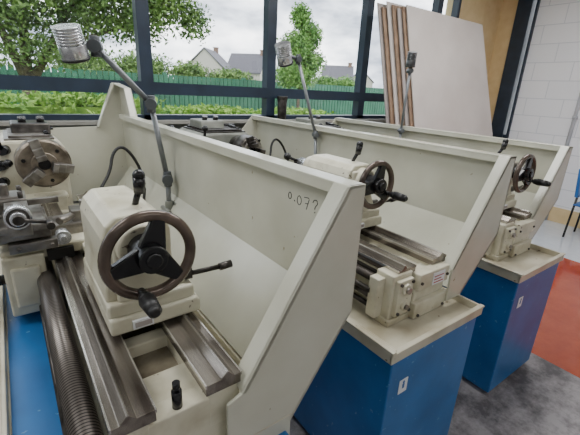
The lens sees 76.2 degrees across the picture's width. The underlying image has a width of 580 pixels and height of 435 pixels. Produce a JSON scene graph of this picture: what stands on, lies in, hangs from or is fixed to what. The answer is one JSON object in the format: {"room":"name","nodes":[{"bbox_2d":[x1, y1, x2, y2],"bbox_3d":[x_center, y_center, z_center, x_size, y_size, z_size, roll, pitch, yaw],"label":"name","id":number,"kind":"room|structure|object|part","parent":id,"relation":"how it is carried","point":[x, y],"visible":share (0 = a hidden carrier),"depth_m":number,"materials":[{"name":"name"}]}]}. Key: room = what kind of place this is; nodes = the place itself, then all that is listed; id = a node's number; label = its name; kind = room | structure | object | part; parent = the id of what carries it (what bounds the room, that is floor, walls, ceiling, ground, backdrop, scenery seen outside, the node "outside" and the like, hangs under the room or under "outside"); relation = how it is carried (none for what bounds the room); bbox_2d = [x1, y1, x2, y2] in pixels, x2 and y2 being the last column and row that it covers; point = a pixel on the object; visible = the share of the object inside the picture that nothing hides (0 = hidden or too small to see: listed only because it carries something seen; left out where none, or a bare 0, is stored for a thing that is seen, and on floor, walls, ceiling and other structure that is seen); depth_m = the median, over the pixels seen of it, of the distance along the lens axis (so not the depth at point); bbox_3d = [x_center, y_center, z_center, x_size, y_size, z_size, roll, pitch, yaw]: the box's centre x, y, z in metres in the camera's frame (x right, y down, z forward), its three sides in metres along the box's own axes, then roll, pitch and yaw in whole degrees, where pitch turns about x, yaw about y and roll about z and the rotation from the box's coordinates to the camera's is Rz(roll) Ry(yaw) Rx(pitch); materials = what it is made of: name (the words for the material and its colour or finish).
{"room":"metal workshop","nodes":[
{"label":"metal workshop","id":0,"kind":"room"},
{"bbox_2d":[0,121,385,203],"bbox_3d":[-1.527,-1.120,3.032,9.250,3.400,0.200,-11,23,-34],"label":"wall","id":1,"kind":"structure","parent":0,"point":[240,125],"depth_m":3.08,"materials":[{"name":"grey paint"}]},
{"bbox_2d":[0,0,149,120],"bbox_3d":[-1.712,-1.614,2.595,1.270,1.800,0.105,-11,23,-34],"label":"window","id":2,"kind":"structure","parent":1,"relation":"in","point":[7,82],"depth_m":2.86,"materials":[{"name":"paint"}]},
{"bbox_2d":[142,0,273,119],"bbox_3d":[-0.695,-1.805,3.295,1.230,1.800,0.105,-11,23,-34],"label":"window","id":3,"kind":"structure","parent":1,"relation":"in","point":[154,88],"depth_m":3.52,"materials":[{"name":"paint"}]},
{"bbox_2d":[270,0,371,118],"bbox_3d":[0.348,-2.001,4.011,1.330,1.800,0.105,-11,23,-34],"label":"window","id":4,"kind":"structure","parent":1,"relation":"in","point":[356,96],"depth_m":4.27,"materials":[{"name":"paint"}]},
{"bbox_2d":[360,0,441,118],"bbox_3d":[1.419,-2.203,4.747,1.300,1.800,0.105,-11,23,-34],"label":"window","id":5,"kind":"structure","parent":1,"relation":"in","point":[436,7],"depth_m":4.62,"materials":[{"name":"paint"}]},
{"bbox_2d":[440,0,461,17],"bbox_3d":[2.131,-2.336,5.237,0.450,1.800,0.105,-11,23,-34],"label":"window","id":6,"kind":"structure","parent":1,"relation":"in","point":[456,7],"depth_m":5.13,"materials":[{"name":"paint"}]},
{"bbox_2d":[445,0,502,77],"bbox_3d":[2.789,-1.932,5.999,1.350,3.400,0.200,-11,23,-34],"label":"trim","id":7,"kind":"structure","parent":1,"relation":"attached to","point":[487,13],"depth_m":5.58,"materials":[{"name":"beige paint"}]},
{"bbox_2d":[289,220,579,434],"bbox_3d":[0.717,1.379,1.478,10.400,0.100,6.620,-11,23,-34],"label":"floor","id":8,"kind":"structure","parent":0,"point":[542,396],"depth_m":2.35,"materials":[{"name":"paint"}]},
{"bbox_2d":[0,23,365,434],"bbox_3d":[-0.933,0.125,1.774,0.953,1.922,2.530,-11,23,-35],"label":"metalworking lathe","id":9,"kind":"object","parent":8,"relation":"on","point":[194,284],"visible":1,"depth_m":1.13,"materials":[{"name":"blue paint"}]},
{"bbox_3d":[-1.542,-0.155,1.959,0.056,0.097,0.119,2,19,-2],"label":"gear lever","id":10,"kind":"part","parent":9,"relation":"part of","materials":[{"name":"black plastic"}]},
{"bbox_3d":[-1.502,-0.384,1.908,0.055,0.137,0.104,-1,19,-12],"label":"gear lever","id":11,"kind":"part","parent":9,"relation":"part of","materials":[{"name":"black plastic"}]},
{"bbox_3d":[-1.504,-0.279,1.954,0.117,0.067,0.059,9,20,16],"label":"gear lever","id":12,"kind":"part","parent":9,"relation":"part of","materials":[{"name":"black plastic"}]},
{"bbox_3d":[-1.078,-0.061,1.398,0.135,0.135,0.135,-11,23,-35],"label":"tool post","id":13,"kind":"part","parent":9,"relation":"part of","materials":[{"name":"metal"}]},
{"bbox_3d":[-1.563,-0.568,2.155,0.040,0.046,0.048,-11,23,-35],"label":"control knob","id":14,"kind":"part","parent":9,"relation":"part of","materials":[{"name":"black plastic"}]},
{"bbox_2d":[3,128,53,140],"bbox_3d":[-1.551,-0.495,2.185,0.230,0.028,0.420,-11,23,-35],"label":"tray","id":15,"kind":"object","parent":9,"relation":"on","point":[9,134],"depth_m":2.09,"materials":[{"name":"metal"}]},
{"bbox_3d":[-0.940,0.102,1.359,0.150,0.035,0.050,-11,23,-35],"label":"gib plate","id":16,"kind":"part","parent":9,"relation":"part of","materials":[{"name":"metal"}]},
{"bbox_3d":[-0.857,0.017,1.238,0.114,0.049,0.058,-11,23,-35],"label":"slide handle","id":17,"kind":"part","parent":9,"relation":"part of","materials":[{"name":"metal"}]},
{"bbox_3d":[-0.871,0.463,1.306,0.195,0.005,1.420,-11,23,-35],"label":"tray panel","id":18,"kind":"part","parent":9,"relation":"part of","materials":[{"name":"blue paint"}]},
{"bbox_3d":[-1.491,-0.582,2.207,0.040,0.046,0.048,-11,23,-35],"label":"control knob","id":19,"kind":"part","parent":9,"relation":"part of","materials":[{"name":"black plastic"}]},
{"bbox_3d":[-0.946,0.354,1.418,0.022,0.022,1.600,-11,23,-35],"label":"switch rod","id":20,"kind":"part","parent":9,"relation":"part of","materials":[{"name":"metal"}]},
{"bbox_3d":[-0.936,0.315,1.411,0.028,0.028,1.600,-11,23,-35],"label":"feed rod","id":21,"kind":"part","parent":9,"relation":"part of","materials":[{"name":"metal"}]},
{"bbox_2d":[51,23,176,212],"bbox_3d":[-0.801,-0.402,1.815,0.520,0.942,0.223,-11,23,-34],"label":"work lamp","id":22,"kind":"object","parent":9,"relation":"attached to","point":[72,46],"depth_m":1.73,"materials":[{"name":"silver metal"}]},
{"bbox_3d":[-0.426,-0.076,1.037,0.034,0.126,0.061,-15,26,-42],"label":"quill lock knob","id":23,"kind":"part","parent":9,"relation":"part of","materials":[{"name":"black plastic"}]},
{"bbox_3d":[-0.409,0.292,1.033,0.055,0.025,0.011,-11,23,-35],"label":"maker plate","id":24,"kind":"part","parent":9,"relation":"part of","materials":[{"name":"silver metal"}]},
{"bbox_2d":[0,203,291,434],"bbox_3d":[-0.974,0.286,1.759,0.681,0.059,2.380,-11,23,-35],"label":"tray","id":25,"kind":"object","parent":9,"relation":"on","point":[28,403],"depth_m":1.18,"materials":[{"name":"beige metal"}]},
{"bbox_3d":[-0.342,0.204,0.893,0.042,0.042,0.120,-11,23,-35],"label":"crank handle","id":26,"kind":"part","parent":9,"relation":"part of","materials":[{"name":"black plastic"}]},
{"bbox_3d":[-0.272,0.164,1.149,0.189,0.043,0.038,-4,20,-19],"label":"clamp lever","id":27,"kind":"part","parent":9,"relation":"part of","materials":[{"name":"metal"}]},
{"bbox_2d":[170,41,516,434],"bbox_3d":[-0.011,-0.088,2.396,0.933,2.004,2.438,-11,23,-34],"label":"metalworking lathe","id":28,"kind":"object","parent":8,"relation":"on","point":[432,212],"visible":0.52,"depth_m":1.70,"materials":[{"name":"blue paint"}]},
{"bbox_3d":[-0.604,-0.582,2.608,0.055,0.137,0.104,-1,19,-10],"label":"gear lever","id":29,"kind":"part","parent":28,"relation":"part of","materials":[{"name":"black plastic"}]},
{"bbox_2d":[183,125,244,132],"bbox_3d":[-0.602,-0.701,2.917,0.340,0.028,0.420,-11,23,-34],"label":"tray","id":30,"kind":"object","parent":28,"relation":"on","point":[190,128],"depth_m":2.82,"materials":[{"name":"metal"}]},
{"bbox_3d":[0.003,-0.347,2.138,0.041,0.069,0.143,10,20,20],"label":"tool post lever","id":31,"kind":"part","parent":28,"relation":"part of","materials":[{"name":"black plastic"}]},
{"bbox_2d":[275,41,318,154],"bbox_3d":[0.068,-0.676,2.608,0.382,1.024,0.249,-11,23,-34],"label":"work lamp","id":32,"kind":"object","parent":28,"relation":"attached to","point":[284,55],"depth_m":2.58,"materials":[{"name":"silver metal"}]},
{"bbox_3d":[0.337,-0.325,1.869,0.034,0.126,0.061,-15,26,-41],"label":"quill lock knob","id":33,"kind":"part","parent":28,"relation":"part of","materials":[{"name":"black plastic"}]},
{"bbox_3d":[-0.102,0.149,2.132,0.022,0.022,1.510,-11,23,-34],"label":"switch rod","id":34,"kind":"part","parent":28,"relation":"part of","materials":[{"name":"metal"}]},
{"bbox_3d":[-0.091,0.110,2.125,0.028,0.028,1.510,-11,23,-34],"label":"feed rod","id":35,"kind":"part","parent":28,"relation":"part of","materials":[{"name":"metal"}]},
{"bbox_3d":[-0.106,0.080,2.102,0.024,0.024,1.510,-11,23,-34],"label":"feed rod","id":36,"kind":"part","parent":28,"relation":"part of","materials":[{"name":"metal"}]},
{"bbox_3d":[0.491,-0.084,1.977,0.189,0.043,0.038,-4,20,-18],"label":"clamp lever","id":37,"kind":"part","parent":28,"relation":"part of","materials":[{"name":"metal"}]},
{"bbox_3d":[0.510,-0.103,1.772,0.042,0.042,0.120,-11,23,-34],"label":"crank handle","id":38,"kind":"part","parent":28,"relation":"part of","materials":[{"name":"black plastic"}]},
{"bbox_2d":[342,286,484,364],"bbox_3d":[-0.088,0.104,2.411,0.628,0.059,2.438,-11,23,-34],"label":"tray","id":39,"kind":"object","parent":28,"relation":"on","point":[393,337],"depth_m":1.53,"materials":[{"name":"beige metal"}]},
{"bbox_2d":[377,3,389,123],"bbox_3d":[1.592,-1.077,4.518,1.220,2.640,0.733,-11,23,-34],"label":"leaning board","id":40,"kind":"object","parent":8,"relation":"on","point":[379,5],"visible":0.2,"depth_m":4.10,"materials":[{"name":"white wood"}]},
{"bbox_2d":[382,7,394,123],"bbox_3d":[1.667,-1.059,4.538,1.280,2.600,0.722,-11,23,-34],"label":"leaning board","id":41,"kind":"object","parent":8,"relation":"on","point":[384,10],"visible":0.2,"depth_m":4.11,"materials":[{"name":"brown wood"}]},
{"bbox_2d":[386,1,405,124],"bbox_3d":[1.741,-1.093,4.555,1.330,2.660,0.738,-11,23,-34],"label":"leaning board","id":42,"kind":"object","parent":8,"relation":"on","point":[389,4],"visible":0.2,"depth_m":4.11,"materials":[{"name":"white wood"}]},
{"bbox_2d":[392,5,404,125],"bbox_3d":[1.820,-1.081,4.577,1.380,2.630,0.730,-11,23,-34],"label":"leaning board","id":43,"kind":"object","parent":8,"relation":"on","point":[394,7],"visible":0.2,"depth_m":4.11,"materials":[{"name":"brown wood"}]},
{"bbox_2d":[397,8,409,125],"bbox_3d":[1.879,-1.065,4.586,1.380,2.600,0.722,-11,23,-34],"label":"leaning board","id":44,"kind":"object","parent":8,"relation":"on","point":[399,11],"visible":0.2,"depth_m":4.12,"materials":[{"name":"white wood"}]},
{"bbox_2d":[402,6,413,126],"bbox_3d":[1.935,-1.075,4.591,1.380,2.620,0.727,-11,23,-34],"label":"leaning board","id":45,"kind":"object","parent":8,"relation":"on","point":[404,15],"visible":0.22,"depth_m":4.12,"materials":[{"name":"wood"}]},
{"bbox_2d":[295,51,572,391],"bbox_3d":[0.846,-0.290,3.031,0.949,2.052,2.450,-11,23,-34],"label":"metalworking lathe","id":46,"kind":"object","parent":8,"relation":"on","point":[513,280],"visible":0.43,"depth_m":2.26,"materials":[{"name":"blue paint"}]},
{"bbox_2d":[323,124,343,128],"bbox_3d":[0.252,-0.879,3.556,0.340,0.028,0.420,-11,23,-34],"label":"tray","id":47,"kind":"object","parent":46,"relation":"on","point":[329,125],"depth_m":3.51,"materials":[{"name":"metal"}]},
{"bbox_2d":[397,51,417,137],"bbox_3d":[1.009,-0.890,3.289,0.182,1.072,0.157,-11,23,-34],"label":"work lamp","id":48,"kind":"object","parent":46,"relation":"attached to","point":[403,131],"depth_m":3.23,"materials":[{"name":"grey metal"}]},
{"bbox_3d":[1.329,-0.434,2.325,0.034,0.126,0.061,-15,26,-41],"label":"quill lock knob","id":49,"kind":"part","parent":46,"relation":"part of","materials":[{"name":"black plastic"}]},
{"bbox_2d":[477,243,565,283],"bbox_3d":[0.750,-0.071,3.040,0.591,0.059,2.438,-11,23,-34],"label":"tray","id":50,"kind":"object","parent":46,"relation":"on","point":[520,264],"depth_m":2.19,"materials":[{"name":"beige metal"}]},
{"bbox_3d":[1.503,-0.212,2.228,0.042,0.042,0.120,-11,23,-34],"label":"crank handle","id":51,"kind":"part","parent":46,"relation":"part of","materials":[{"name":"black plastic"}]},
{"bbox_2d":[406,5,492,136],"bbox_3d":[2.169,-1.119,4.720,1.840,2.640,0.733,-11,23,-34],"label":"leaning board","id":52,"kind":"object","parent":8,"relation":"on","point":[449,82],"visible":0.51,"depth_m":4.53,"materials":[{"name":"white wood"}]},
{"bbox_2d":[562,169,579,236],"bbox_3d":[3.967,-0.153,4.816,0.421,0.921,0.460,-11,23,-34],"label":"chair","id":53,"kind":"object","parent":8,"relation":"on","point":[577,191],"visible":1,"depth_m":4.84,"materials":[{"name":"blue plastic"}]},
{"bbox_3d":[3.707,-0.013,4.895,0.051,0.581,0.026,6,19,8],"label":"leg","id":54,"kind":"part","parent":53,"relation":"part of","materials":[{"name":"black plastic"}]},
{"bbox_3d":[4.015,-0.071,5.106,0.026,0.581,0.051,6,19,8],"label":"leg","id":55,"kind":"part","parent":53,"relation":"part of","materials":[{"name":"black plastic"}]},
{"bbox_3d":[3.869,-0.468,4.872,0.400,0.370,0.078,-11,23,-34],"label":"backrest","id":56,"kind":"part","parent":53,"relation":"part of","materials":[{"name":"blue plastic"}]},
{"bbox_2d":[487,0,518,122],"bbox_3d":[3.383,-1.954,6.146,0.210,3.400,0.250,-11,23,-34],"label":"trim","id":57,"kind":"structure","parent":0,"point":[509,7],"depth_m":5.85,"materials":[{"name":"beige paint"}]},
{"bbox_2d":[508,0,579,212],"bbox_3d":[5.328,-0.978,3.593,0.200,3.400,5.880,-11,23,-34],"label":"wall","id":58,"kind":"structure","parent":0,"point":[549,91],"depth_m":5.36,"materials":[{"name":"white brick"}]},
{"bbox_2d":[492,0,540,137],"bbox_3d":[3.474,-1.863,5.896,0.130,3.400,0.290,-11,23,-34],"label":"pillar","id":59,"kind":"structure","parent":58,"relation":"in","point":[527,10],"depth_m":5.70,"materials":[{"name":"metal"}]},
{"bbox_2d":[545,93,579,219],"bbox_3d":[3.998,-1.571,5.125,0.064,3.400,0.064,-11,23,-34],"label":"trim","id":60,"kind":"structure","parent":58,"relation":"attached to","point":[574,117],"depth_m":5.19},
{"bbox_2d":[547,207,579,228],"bbox_3d":[5.165,0.540,4.049,0.020,0.220,5.880,-11,23,-34],"label":"baseboard","id":61,"kind":"structure","parent":58,"relation":"attached to","point":[559,215],"depth_m":5.50,"materials":[{"name":"beige paint"}]},
{"label":"outside","id":62,"kind":"structure","parent":0,"visible":0},
{"bbox_3d":[-17.192,-23.819,72.090,180.000,0.100,136.380,-11,23,-34],"label":"lawn","id":63,"kind":"structure","parent":62,"visible":0},
{"bbox_2d":[0,90,165,113],"bbox_3d":[-2.345,-0.613,4.222,1.782,1.632,0.770,-11,23,-34],"label":"hedge","id":64,"kind":"object","parent":63,"relation":"on","point":[71,102],"visible":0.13,"depth_m":3.76,"materials":[{"name":"green plant"}]},
{"bbox_2d":[0,0,214,103],"bbox_3d":[-3.120,-2.472,4.839,4.717,4.678,1.908,-9,22,-30],"label":"tree","id":65,"kind":"object","parent":63,"relation":"on","point":[86,13],"visible":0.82,"depth_m":4.89,"materials":[{"name":"green plant"}]},
{"bbox_2d":[49,49,256,81],"bbox_3d":[-4.175,-4.244,12.774,7.063,2.752,1.253,-11,23,-34],"label":"hedge","id":66,"kind":"object","parent":63,"relation":"on","point":[130,64],"visible":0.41,"depth_m":12.30,"materials":[{"name":"green plant"}]},
{"bbox_2d":[0,65,384,114],"bbox_3d":[-0.739,-3.624,12.589,42.000,2.020,0.150,-11,23,-34],"label":"fence","id":67,"kind":"object","parent":63,"relation":"on","point":[340,107],"visible":0.12,"depth_m":11.36,"materials":[{"name":"green metal"}]},
{"bbox_2d":[160,102,256,113],"bbox_3d":[-1.146,-0.882,5.356,1.287,1.513,0.788,-11,23,-34],"label":"hedge","id":68,"kind":"object","parent":63,"relation":"on","point":[194,109],"visible":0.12,"depth_m":4.99,"materials":[{"name":"green plant"}]},
{"bbox_2d":[187,47,232,80],"bbox_3d":[-16.137,-30.169,75.964,8.300,9.470,9.600,4,19,3],"label":"house","id":69,"kind":"structure","parent":63,"relation":"on","point":[213,59],"depth_m":71.36,"materials":[{"name":"slate"},{"name":"dark glass"},{"name":"pale plaster render"}]},
{"bbox_2d":[228,50,262,80],"bbox_3d":[-9.483,-33.207,85.104,8.600,9.870,8.300,7,20,13],"label":"house","id":70,"kind":"structure","parent":63,"relation":"on","point":[245,62],"depth_m":82.43,"materials":[{"name":"stone"}]},
{"bbox_2d":[245,106,335,114],"bbox_3d":[-0.042,-1.152,6.356,1.578,1.474,0.776,-11,23,-34],"label":"hedge","id":71,"kind":"object","parent":63,"relation":"on","point":[290,111],"visible":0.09,"depth_m":6.08,"materials":[{"name":"green plant"}]},
{"bbox_2d":[275,0,326,107],"bbox_3d":[0.236,-3.902,10.512,1.880,3.987,1.001,-14,25,-39],"label":"tree","id":72,"kind":"object","parent":63,"relation":"on","point":[303,42],"visible":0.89,"depth_m":10.10,"materials":[{"name":"green plant"}]},
{"bbox_2d":[280,74,354,86],"bbox_3d":[1.462,-5.307,16.014,4.534,3.172,1.164,-11,23,-34],"label":"hedge","id":73,"kind":"object","parent":63,"relation":"on","point":[323,80],"visible":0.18,"depth_m":16.02,"materials":[{"name":"green plant"}]},
{"bbox_2d":[321,63,353,80],"bbox_3d":[12.967,-38.041,102.926,8.600,9.470,8.300,4,19,3],"label":"house","id":74,"kind":"structure","parent":63,"relation":"on","point":[336,71],"depth_m":100.52,"materials":[{"name":"stone"}]},
{"bbox_2d":[353,73,373,87],"bbox_3d":[22.189,-43.067,118.506,8.300,9.670,8.600,4,19,3],"label":"house","id":75,"kind":"structure","parent":63,"relation":"on","point":[369,83],"depth_m":114.51,"materials":[{"name":"stone"}]},
{"bbox_3d":[-3.460,0.567,-2.135,0.200,3.400,6.820,-11,23,-34],"label":"wall","id":76,"kind":"structure","parent":0,"visible":0},
{"bbox_2d":[0,119,385,125],"bbox_3d":[-1.429,-0.768,2.985,9.250,0.025,0.130,-11,23,-34],"label":"trim","id":77,"kind":"structure","parent":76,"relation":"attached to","point":[51,122],"depth_m":3.16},
{"bbox_2d":[277,96,287,119],"bbox_3d":[-0.083,-1.143,3.864,0.110,0.235,0.110,-11,23,-34],"label":"metal canister","id":78,"kind":"object","parent":77,"relation":"on","point":[281,100],"visible":0.88,"depth_m":3.83,"materials":[{"name":"metal"}]}
]}

